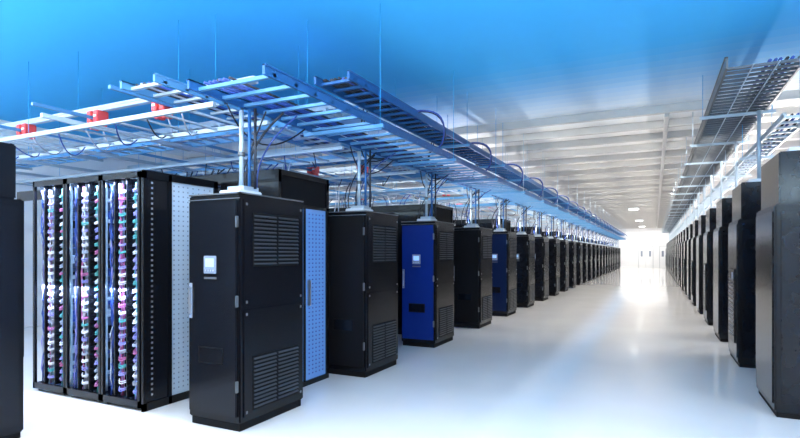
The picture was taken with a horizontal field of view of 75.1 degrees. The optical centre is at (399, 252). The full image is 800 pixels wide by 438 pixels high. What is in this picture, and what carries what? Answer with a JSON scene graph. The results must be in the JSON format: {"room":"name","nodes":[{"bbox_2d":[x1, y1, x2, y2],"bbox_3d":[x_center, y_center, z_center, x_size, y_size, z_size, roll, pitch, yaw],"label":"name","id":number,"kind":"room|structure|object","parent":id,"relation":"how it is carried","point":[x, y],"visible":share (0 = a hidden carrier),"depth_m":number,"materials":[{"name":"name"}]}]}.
{"room":"data center","nodes":[
{"label":"data center","id":0,"kind":"room"},
{"bbox_2d":[0,120,469,326],"bbox_3d":[1.937,-0.575,31.344,0.100,4.300,64.000,0,0,26],"label":"wall","id":1,"kind":"structure","parent":0,"point":[108,164],"depth_m":11.28,"materials":[{"name":"white paint"}]},
{"bbox_2d":[0,0,799,189],"bbox_3d":[11.411,-2.775,26.703,21.000,0.100,64.000,0,0,26],"label":"ceiling","id":2,"kind":"structure","parent":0,"point":[510,60],"depth_m":7.07,"materials":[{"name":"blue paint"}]},
{"bbox_2d":[21,268,799,437],"bbox_3d":[11.411,1.625,26.703,21.000,0.100,64.000,0,0,26],"label":"floor","id":3,"kind":"structure","parent":0,"point":[621,352],"depth_m":5.87,"materials":[{"name":"white tile"}]},
{"bbox_2d":[0,142,22,437],"bbox_3d":[-3.813,0.325,4.195,0.940,2.500,0.980,0,0,26],"label":"tall cabinet","id":4,"kind":"object","parent":3,"relation":"on","point":[11,209],"visible":1,"depth_m":4.35,"materials":[{"name":"metal"}]},
{"bbox_2d":[33,179,110,394],"bbox_3d":[-3.723,0.380,6.278,0.590,2.390,1.000,0,0,26],"label":"rack","id":5,"kind":"object","parent":3,"relation":"on","point":[52,232],"visible":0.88,"depth_m":5.88,"materials":[{"name":"metal"}]},
{"bbox_2d":[65,175,113,401],"bbox_3d":[-3.179,0.380,6.012,0.590,2.390,1.000,0,0,26],"label":"rack","id":6,"kind":"object","parent":3,"relation":"on","point":[87,375],"visible":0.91,"depth_m":5.62,"materials":[{"name":"metal"}]},
{"bbox_2d":[101,171,140,409],"bbox_3d":[-2.636,0.380,5.746,0.590,2.390,1.000,0,0,26],"label":"rack","id":7,"kind":"object","parent":3,"relation":"on","point":[125,271],"visible":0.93,"depth_m":5.36,"materials":[{"name":"metal"}]},
{"bbox_2d":[17,169,328,386],"bbox_3d":[-3.346,0.325,7.229,5.030,2.500,0.980,0,0,26],"label":"enclosure","id":8,"kind":"object","parent":3,"relation":"on","point":[314,191],"visible":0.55,"depth_m":6.28,"materials":[{"name":"black metal"}]},
{"bbox_2d":[141,170,217,411],"bbox_3d":[-2.335,0.375,5.587,0.030,2.400,0.980,0,0,26],"label":"end panel","id":9,"kind":"object","parent":3,"relation":"on","point":[165,197],"visible":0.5,"depth_m":5.39,"materials":[{"name":"metal"}]},
{"bbox_2d":[73,162,291,255],"bbox_3d":[-3.956,0.106,8.849,5.403,2.937,1.052,0,0,26],"label":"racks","id":10,"kind":"object","parent":3,"relation":"on","point":[218,172],"visible":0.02,"depth_m":8.31,"materials":[{"name":"metal"}]},
{"bbox_2d":[188,103,305,431],"bbox_3d":[-1.380,0.081,5.267,0.647,2.988,1.406,0,0,26],"label":"tall cabinet","id":11,"kind":"object","parent":3,"relation":"on","point":[245,289],"visible":1,"depth_m":4.74,"materials":[{"name":"metal"}]},
{"bbox_2d":[329,182,371,211],"bbox_3d":[-2.949,0.106,10.905,5.403,2.937,1.052,0,0,26],"label":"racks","id":12,"kind":"object","parent":3,"relation":"on","point":[350,182],"visible":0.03,"depth_m":10.07,"materials":[{"name":"metal"}]},
{"bbox_2d":[329,146,397,377],"bbox_3d":[-0.408,0.081,7.252,0.647,2.987,1.406,0,0,26],"label":"tall cabinet","id":13,"kind":"object","parent":3,"relation":"on","point":[363,242],"visible":0.98,"depth_m":6.69,"materials":[{"name":"metal"}]},
{"bbox_2d":[329,194,419,207],"bbox_3d":[-1.871,0.106,13.105,5.403,2.937,1.052,0,0,26],"label":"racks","id":14,"kind":"object","parent":3,"relation":"on","point":[419,194],"visible":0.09,"depth_m":12.39,"materials":[{"name":"metal"}]},
{"bbox_2d":[329,204,452,334],"bbox_3d":[-1.366,0.325,11.270,5.030,2.500,0.980,0,0,26],"label":"enclosure","id":15,"kind":"object","parent":3,"relation":"on","point":[404,212],"visible":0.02,"depth_m":10.05,"materials":[{"name":"black metal"}]},
{"bbox_2d":[401,171,453,347],"bbox_3d":[0.600,0.082,9.308,0.647,2.987,1.406,0,0,26],"label":"tall cabinet","id":16,"kind":"object","parent":3,"relation":"on","point":[427,242],"visible":1,"depth_m":8.75,"materials":[{"name":"metal"}]},
{"bbox_2d":[440,203,461,227],"bbox_3d":[-0.868,0.106,15.153,5.403,2.937,1.052,0,0,26],"label":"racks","id":17,"kind":"object","parent":3,"relation":"on","point":[445,203],"visible":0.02,"depth_m":14.09,"materials":[{"name":"metal"}]},
{"bbox_2d":[453,209,479,219],"bbox_3d":[0.144,0.106,17.218,5.403,2.937,1.052,0,0,26],"label":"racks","id":18,"kind":"object","parent":3,"relation":"on","point":[479,209],"visible":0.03,"depth_m":16.22,"materials":[{"name":"metal"}]},
{"bbox_2d":[454,189,491,328],"bbox_3d":[1.678,0.081,11.508,0.647,2.987,1.406,0,0,26],"label":"tall cabinet","id":19,"kind":"object","parent":3,"relation":"on","point":[472,242],"visible":0.99,"depth_m":10.93,"materials":[{"name":"metal"}]},
{"bbox_2d":[453,219,510,231],"bbox_3d":[0.715,0.325,15.518,5.030,2.500,0.980,0,0,26],"label":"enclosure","id":20,"kind":"object","parent":3,"relation":"on","point":[484,223],"visible":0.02,"depth_m":14.24,"materials":[{"name":"black metal"}]},
{"bbox_2d":[492,199,516,316],"bbox_3d":[2.681,0.081,13.556,0.647,2.989,1.406,0,0,26],"label":"tall cabinet","id":21,"kind":"object","parent":3,"relation":"on","point":[504,242],"visible":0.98,"depth_m":12.95,"materials":[{"name":"metal"}]},
{"bbox_2d":[514,205,534,307],"bbox_3d":[3.692,0.081,15.621,0.647,2.988,1.406,0,0,26],"label":"tall cabinet","id":22,"kind":"object","parent":3,"relation":"on","point":[525,271],"visible":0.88,"depth_m":15.00,"materials":[{"name":"metal"}]},
{"bbox_2d":[511,226,541,235],"bbox_3d":[2.739,0.325,19.649,5.030,2.500,0.980,0,0,26],"label":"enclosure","id":23,"kind":"object","parent":3,"relation":"on","point":[529,229],"visible":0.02,"depth_m":18.30,"materials":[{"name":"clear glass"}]},
{"bbox_2d":[530,211,548,300],"bbox_3d":[4.704,0.081,17.687,0.647,2.988,1.406,0,0,26],"label":"tall cabinet","id":24,"kind":"object","parent":3,"relation":"on","point":[541,243],"visible":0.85,"depth_m":17.05,"materials":[{"name":"metal"}]},
{"bbox_2d":[543,216,559,295],"bbox_3d":[5.716,0.081,19.752,0.647,2.988,1.406,0,0,26],"label":"tall cabinet","id":25,"kind":"object","parent":3,"relation":"on","point":[554,243],"visible":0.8,"depth_m":19.11,"materials":[{"name":"metal"}]},
{"bbox_2d":[542,231,560,237],"bbox_3d":[4.762,0.325,23.780,5.030,2.500,0.980,0,0,26],"label":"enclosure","id":26,"kind":"object","parent":3,"relation":"on","point":[543,234],"visible":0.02,"depth_m":22.39,"materials":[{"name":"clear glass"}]},
{"bbox_2d":[554,219,568,291],"bbox_3d":[6.728,0.081,21.818,0.647,2.988,1.406,0,0,26],"label":"tall cabinet","id":27,"kind":"object","parent":3,"relation":"on","point":[564,244],"visible":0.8,"depth_m":21.16,"materials":[{"name":"metal"}]},
{"bbox_2d":[562,235,575,240],"bbox_3d":[6.786,0.325,27.911,5.030,2.500,0.980,0,0,26],"label":"enclosure","id":28,"kind":"object","parent":3,"relation":"on","point":[565,236],"visible":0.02,"depth_m":26.53,"materials":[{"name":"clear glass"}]},
{"bbox_2d":[564,222,575,287],"bbox_3d":[7.740,0.081,23.883,0.647,2.988,1.406,0,0,26],"label":"tall cabinet","id":29,"kind":"object","parent":3,"relation":"on","point":[572,244],"visible":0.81,"depth_m":23.21,"materials":[{"name":"metal"}]},
{"bbox_2d":[570,225,582,284],"bbox_3d":[8.752,0.081,25.949,0.647,2.988,1.406,0,0,26],"label":"tall cabinet","id":30,"kind":"object","parent":3,"relation":"on","point":[579,248],"visible":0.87,"depth_m":25.28,"materials":[{"name":"metal"}]},
{"bbox_2d":[577,227,587,282],"bbox_3d":[9.764,0.081,28.014,0.647,2.988,1.406,0,0,26],"label":"tall cabinet","id":31,"kind":"object","parent":3,"relation":"on","point":[584,245],"visible":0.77,"depth_m":27.35,"materials":[{"name":"metal"}]},
{"bbox_2d":[584,229,591,280],"bbox_3d":[10.775,0.081,30.080,0.647,2.988,1.406,0,0,26],"label":"tall cabinet","id":32,"kind":"object","parent":3,"relation":"on","point":[587,230],"visible":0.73,"depth_m":29.39,"materials":[{"name":"metal"}]},
{"bbox_2d":[589,232,595,278],"bbox_3d":[11.787,0.081,32.145,0.647,2.988,1.406,0,0,26],"label":"tall cabinet","id":33,"kind":"object","parent":3,"relation":"on","point":[593,245],"visible":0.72,"depth_m":31.46,"materials":[{"name":"metal"}]},
{"bbox_2d":[591,232,599,276],"bbox_3d":[12.799,0.081,34.211,0.647,2.988,1.406,0,0,26],"label":"tall cabinet","id":34,"kind":"object","parent":3,"relation":"on","point":[595,233],"visible":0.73,"depth_m":33.53,"materials":[{"name":"metal"}]},
{"bbox_2d":[594,233,602,275],"bbox_3d":[13.811,0.081,36.276,0.647,2.988,1.406,0,0,26],"label":"tall cabinet","id":35,"kind":"object","parent":3,"relation":"on","point":[601,246],"visible":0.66,"depth_m":35.58,"materials":[{"name":"metal"}]},
{"bbox_2d":[598,234,605,274],"bbox_3d":[14.823,0.081,38.342,0.647,2.988,1.406,0,0,26],"label":"tall cabinet","id":36,"kind":"object","parent":3,"relation":"on","point":[604,247],"visible":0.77,"depth_m":37.64,"materials":[{"name":"metal"}]},
{"bbox_2d":[601,235,607,273],"bbox_3d":[15.835,0.081,40.407,0.647,2.988,1.406,0,0,26],"label":"tall cabinet","id":37,"kind":"object","parent":3,"relation":"on","point":[603,235],"visible":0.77,"depth_m":39.81,"materials":[{"name":"metal"}]},
{"bbox_2d":[604,237,610,272],"bbox_3d":[16.847,0.081,42.472,0.647,2.988,1.406,0,0,26],"label":"tall cabinet","id":38,"kind":"object","parent":3,"relation":"on","point":[609,247],"visible":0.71,"depth_m":41.77,"materials":[{"name":"metal"}]},
{"bbox_2d":[606,237,612,271],"bbox_3d":[17.858,0.081,44.538,0.647,2.988,1.406,0,0,26],"label":"tall cabinet","id":39,"kind":"object","parent":3,"relation":"on","point":[609,237],"visible":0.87,"depth_m":44.20,"materials":[{"name":"metal"}]},
{"bbox_2d":[608,237,614,270],"bbox_3d":[18.870,0.081,46.603,0.647,2.988,1.406,0,0,26],"label":"tall cabinet","id":40,"kind":"object","parent":3,"relation":"on","point":[611,237],"visible":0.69,"depth_m":46.08,"materials":[{"name":"metal"}]},
{"bbox_2d":[612,239,615,269],"bbox_3d":[19.882,0.081,48.669,0.647,2.988,1.406,0,0,26],"label":"tall cabinet","id":41,"kind":"object","parent":3,"relation":"on","point":[612,239],"visible":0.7,"depth_m":47.98,"materials":[{"name":"metal"}]},
{"bbox_2d":[612,239,617,268],"bbox_3d":[20.894,0.081,50.734,0.647,2.988,1.406,0,0,26],"label":"tall cabinet","id":42,"kind":"object","parent":3,"relation":"on","point":[614,239],"visible":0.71,"depth_m":50.37,"materials":[{"name":"metal"}]},
{"bbox_2d":[614,239,618,268],"bbox_3d":[21.906,0.081,52.800,0.647,2.988,1.406,0,0,26],"label":"tall cabinet","id":43,"kind":"object","parent":3,"relation":"on","point":[615,242],"visible":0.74,"depth_m":52.15,"materials":[{"name":"metal"}]},
{"bbox_2d":[617,240,620,267],"bbox_3d":[22.918,0.081,54.865,0.647,2.988,1.406,0,0,26],"label":"tall cabinet","id":44,"kind":"object","parent":3,"relation":"on","point":[617,240],"visible":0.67,"depth_m":54.36,"materials":[{"name":"metal"}]},
{"bbox_2d":[667,230,671,269],"bbox_3d":[24.489,-0.225,46.637,0.912,3.600,1.050,0,0,26],"label":"tall cabinet","id":45,"kind":"object","parent":3,"relation":"on","point":[671,230],"visible":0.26,"depth_m":46.45,"materials":[{"name":"metal"}]},
{"bbox_2d":[670,239,672,275],"bbox_3d":[19.419,-0.225,36.315,0.934,3.600,1.050,0,0,26],"label":"tall cabinet","id":46,"kind":"object","parent":3,"relation":"on","point":[672,239],"visible":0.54,"depth_m":36.08,"materials":[{"name":"metal"}]},
{"bbox_2d":[669,227,673,271],"bbox_3d":[21.443,-0.225,40.446,0.934,3.600,1.050,0,0,26],"label":"tall cabinet","id":47,"kind":"object","parent":3,"relation":"on","point":[673,227],"visible":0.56,"depth_m":40.26,"materials":[{"name":"metal"}]},
{"bbox_2d":[672,222,677,276],"bbox_3d":[18.418,-0.225,34.244,0.912,3.600,1.050,0,0,26],"label":"tall cabinet","id":48,"kind":"object","parent":3,"relation":"on","point":[677,222],"visible":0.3,"depth_m":34.02,"materials":[{"name":"metal"}]},
{"bbox_2d":[672,220,678,277],"bbox_3d":[17.396,-0.225,32.184,0.934,3.600,1.050,0,0,26],"label":"tall cabinet","id":49,"kind":"object","parent":3,"relation":"on","point":[678,220],"visible":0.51,"depth_m":31.95,"materials":[{"name":"metal"}]},
{"bbox_2d":[674,226,680,278],"bbox_3d":[16.394,-0.225,30.113,0.912,3.600,1.050,0,0,26],"label":"tall cabinet","id":50,"kind":"object","parent":3,"relation":"on","point":[680,226],"visible":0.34,"depth_m":29.94,"materials":[{"name":"metal"}]},
{"bbox_2d":[675,224,682,281],"bbox_3d":[15.372,-0.225,28.053,0.934,3.600,1.050,0,0,26],"label":"tall cabinet","id":51,"kind":"object","parent":3,"relation":"on","point":[682,224],"visible":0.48,"depth_m":27.97,"materials":[{"name":"metal"}]},
{"bbox_2d":[677,212,684,284],"bbox_3d":[14.370,-0.225,25.983,0.912,3.600,1.050,0,0,26],"label":"tall cabinet","id":52,"kind":"object","parent":3,"relation":"on","point":[684,212],"visible":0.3,"depth_m":25.90,"materials":[{"name":"metal"}]},
{"bbox_2d":[678,209,687,287],"bbox_3d":[13.348,-0.225,23.922,0.934,3.600,1.050,0,0,26],"label":"tall cabinet","id":53,"kind":"object","parent":3,"relation":"on","point":[679,262],"visible":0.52,"depth_m":23.81,"materials":[{"name":"metal"}]},
{"bbox_2d":[681,205,690,290],"bbox_3d":[12.346,-0.225,21.852,0.912,3.600,1.050,0,0,26],"label":"tall cabinet","id":54,"kind":"object","parent":3,"relation":"on","point":[683,231],"visible":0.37,"depth_m":21.64,"materials":[{"name":"metal"}]},
{"bbox_2d":[683,200,693,294],"bbox_3d":[11.325,-0.225,19.791,0.934,3.600,1.050,0,0,26],"label":"tall cabinet","id":55,"kind":"object","parent":3,"relation":"on","point":[686,228],"visible":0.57,"depth_m":19.56,"materials":[{"name":"metal"}]},
{"bbox_2d":[687,193,698,299],"bbox_3d":[10.323,-0.225,17.721,0.912,3.600,1.050,0,0,26],"label":"tall cabinet","id":56,"kind":"object","parent":3,"relation":"on","point":[690,225],"visible":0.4,"depth_m":17.54,"materials":[{"name":"metal"}]},
{"bbox_2d":[691,186,704,305],"bbox_3d":[9.301,-0.225,15.660,0.934,3.600,1.050,0,0,26],"label":"tall cabinet","id":57,"kind":"object","parent":3,"relation":"on","point":[695,223],"visible":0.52,"depth_m":15.43,"materials":[{"name":"metal"}]},
{"bbox_2d":[696,175,712,313],"bbox_3d":[8.299,-0.225,13.590,0.912,3.600,1.050,0,0,26],"label":"tall cabinet","id":58,"kind":"object","parent":3,"relation":"on","point":[702,219],"visible":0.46,"depth_m":13.37,"materials":[{"name":"metal"}]},
{"bbox_2d":[703,161,722,325],"bbox_3d":[7.277,-0.225,11.529,0.934,3.600,1.050,0,0,26],"label":"tall cabinet","id":59,"kind":"object","parent":3,"relation":"on","point":[711,213],"visible":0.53,"depth_m":11.30,"materials":[{"name":"metal"}]},
{"bbox_2d":[713,141,737,341],"bbox_3d":[6.275,-0.225,9.459,0.912,3.600,1.050,0,0,26],"label":"tall cabinet","id":60,"kind":"object","parent":3,"relation":"on","point":[724,206],"visible":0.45,"depth_m":9.22,"materials":[{"name":"metal"}]},
{"bbox_2d":[728,110,760,368],"bbox_3d":[5.253,-0.225,7.398,0.934,3.600,1.050,0,0,26],"label":"tall cabinet","id":61,"kind":"object","parent":3,"relation":"on","point":[746,197],"visible":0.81,"depth_m":7.15,"materials":[{"name":"metal"}]},
{"bbox_2d":[756,147,799,419],"bbox_3d":[4.194,-0.225,5.211,0.912,3.600,1.050,0,0,26],"label":"tall cabinet","id":62,"kind":"object","parent":3,"relation":"on","point":[778,220],"visible":1,"depth_m":4.97,"materials":[{"name":"metal"}]},
{"bbox_2d":[189,90,799,230],"bbox_3d":[14.423,-2.615,32.850,21.000,0.220,50.310,0,0,26],"label":"ceiling","id":63,"kind":"structure","parent":0,"point":[614,192],"depth_m":14.81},
{"bbox_2d":[0,14,257,157],"bbox_3d":[-4.977,-2.062,7.343,7.600,1.327,0.209,0,0,26],"label":"power busway","id":64,"kind":"object","parent":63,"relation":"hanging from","point":[99,113],"visible":0.48,"depth_m":6.78,"materials":[{"name":"blue paint"}]},
{"bbox_2d":[16,119,320,169],"bbox_3d":[-4.538,-2.115,8.125,7.900,1.220,0.520,0,0,26],"label":"cable tray","id":65,"kind":"object","parent":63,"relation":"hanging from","point":[231,136],"visible":0.7,"depth_m":7.52,"materials":[{"name":"blue paint"}]},
{"bbox_2d":[25,100,368,152],"bbox_3d":[-4.054,-2.365,9.113,7.900,0.720,0.520,0,0,26],"label":"cable tray","id":66,"kind":"object","parent":63,"relation":"hanging from","point":[191,127],"visible":0.19,"depth_m":8.71,"materials":[{"name":"blue paint"}]},
{"bbox_2d":[127,134,430,169],"bbox_3d":[-3.042,-2.365,11.178,7.900,0.720,0.520,0,0,26],"label":"cable tray","id":67,"kind":"object","parent":63,"relation":"hanging from","point":[396,141],"visible":0.14,"depth_m":11.06,"materials":[{"name":"blue paint"}]},
{"bbox_2d":[166,116,402,176],"bbox_3d":[-3.570,-2.115,10.101,7.900,1.220,0.520,0,0,26],"label":"cable tray","id":68,"kind":"object","parent":63,"relation":"hanging from","point":[348,154],"visible":0.09,"depth_m":9.13,"materials":[{"name":"blue paint"}]},
{"bbox_2d":[0,20,579,228],"bbox_3d":[0.936,-1.959,19.140,7.840,1.532,28.800,0,0,26],"label":"grid","id":69,"kind":"object","parent":63,"relation":"attached to","point":[192,109],"visible":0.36,"depth_m":7.40,"materials":[{"name":"blue paint"}]},
{"bbox_2d":[212,146,427,180],"bbox_3d":[-2.865,-2.062,11.653,7.600,1.327,0.209,0,0,26],"label":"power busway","id":70,"kind":"object","parent":63,"relation":"hanging from","point":[315,171],"visible":0.14,"depth_m":11.06,"materials":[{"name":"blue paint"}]},
{"bbox_2d":[220,144,438,186],"bbox_3d":[-2.514,-2.115,12.256,7.900,1.220,0.520,0,0,26],"label":"cable tray","id":71,"kind":"object","parent":63,"relation":"hanging from","point":[416,175],"visible":0.14,"depth_m":10.94,"materials":[{"name":"blue paint"}]},
{"bbox_2d":[119,73,589,230],"bbox_3d":[5.506,-2.150,21.467,0.680,1.150,36.600,0,0,26],"label":"tray","id":72,"kind":"object","parent":63,"relation":"hanging from","point":[155,90],"visible":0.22,"depth_m":6.00,"materials":[{"name":"blue paint"}]},
{"bbox_2d":[299,157,472,175],"bbox_3d":[-1.943,-2.365,13.423,7.900,0.720,0.520,0,0,26],"label":"cable tray","id":73,"kind":"object","parent":63,"relation":"hanging from","point":[342,170],"visible":0.12,"depth_m":13.05,"materials":[{"name":"blue paint"}]},
{"bbox_2d":[329,182,474,198],"bbox_3d":[-1.503,-2.115,14.322,7.900,1.220,0.520,0,0,26],"label":"cable tray","id":74,"kind":"object","parent":63,"relation":"hanging from","point":[464,187],"visible":0.14,"depth_m":13.38,"materials":[{"name":"blue paint"}]},
{"bbox_2d":[186,21,625,239],"bbox_3d":[11.161,-2.040,29.999,1.050,1.370,57.300,0,0,26],"label":"tray","id":75,"kind":"object","parent":63,"relation":"hanging from","point":[332,129],"visible":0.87,"depth_m":6.14,"materials":[{"name":"blue paint"}]},
{"bbox_2d":[324,164,494,202],"bbox_3d":[-0.798,-2.062,15.874,7.600,1.327,0.209,0,0,26],"label":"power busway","id":76,"kind":"object","parent":63,"relation":"hanging from","point":[448,195],"visible":0.06,"depth_m":15.38,"materials":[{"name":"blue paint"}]},
{"bbox_2d":[329,171,497,186],"bbox_3d":[-0.975,-2.365,15.399,7.900,0.720,0.520,0,0,26],"label":"cable tray","id":77,"kind":"object","parent":63,"relation":"hanging from","point":[488,171],"visible":0.09,"depth_m":15.12,"materials":[{"name":"blue paint"}]},
{"bbox_2d":[330,181,498,206],"bbox_3d":[-0.491,-2.115,16.387,7.900,1.220,0.520,0,0,26],"label":"cable tray","id":78,"kind":"object","parent":63,"relation":"hanging from","point":[483,196],"visible":0.21,"depth_m":15.42,"materials":[{"name":"blue paint"}]},
{"bbox_2d":[313,70,626,238],"bbox_3d":[11.508,-2.027,30.675,1.155,1.396,55.820,0,0,26],"label":"tray","id":79,"kind":"object","parent":63,"relation":"hanging from","point":[355,89],"visible":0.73,"depth_m":7.88,"materials":[{"name":"blue paint"}]},
{"bbox_2d":[448,202,516,209],"bbox_3d":[0.521,-2.115,18.452,7.900,1.220,0.520,0,0,26],"label":"cable tray","id":80,"kind":"object","parent":63,"relation":"hanging from","point":[481,204],"visible":0.15,"depth_m":17.14,"materials":[{"name":"blue paint"}]},
{"bbox_2d":[662,55,799,232],"bbox_3d":[15.814,-2.380,29.780,0.960,0.690,53.600,0,0,26],"label":"tray","id":81,"kind":"object","parent":63,"relation":"hanging from","point":[716,134],"visible":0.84,"depth_m":8.17,"materials":[{"name":"blue paint"}]},
{"bbox_2d":[669,92,799,237],"bbox_3d":[16.283,-2.125,29.828,0.480,1.200,53.100,0,0,26],"label":"tray","id":82,"kind":"object","parent":63,"relation":"hanging from","point":[747,158],"visible":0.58,"depth_m":8.55,"materials":[{"name":"blue paint"}]},
{"bbox_2d":[542,228,683,267],"bbox_3d":[25.511,-0.575,55.484,21.000,4.300,0.100,0,0,26],"label":"wall","id":83,"kind":"structure","parent":0,"point":[654,237],"depth_m":55.59,"materials":[{"name":"white paint"}]},
{"bbox_2d":[638,246,652,267],"bbox_3d":[26.038,0.400,55.082,1.460,2.350,0.140,0,0,26],"label":"door","id":84,"kind":"structure","parent":83,"relation":"in","point":[645,253],"depth_m":55.08,"materials":[{"name":"metal"}]},
{"bbox_2d":[659,246,665,267],"bbox_3d":[27.699,0.400,54.268,1.160,2.350,0.140,0,0,26],"label":"door","id":85,"kind":"structure","parent":83,"relation":"in","point":[662,249],"depth_m":54.37,"materials":[{"name":"metal"}]}
]}

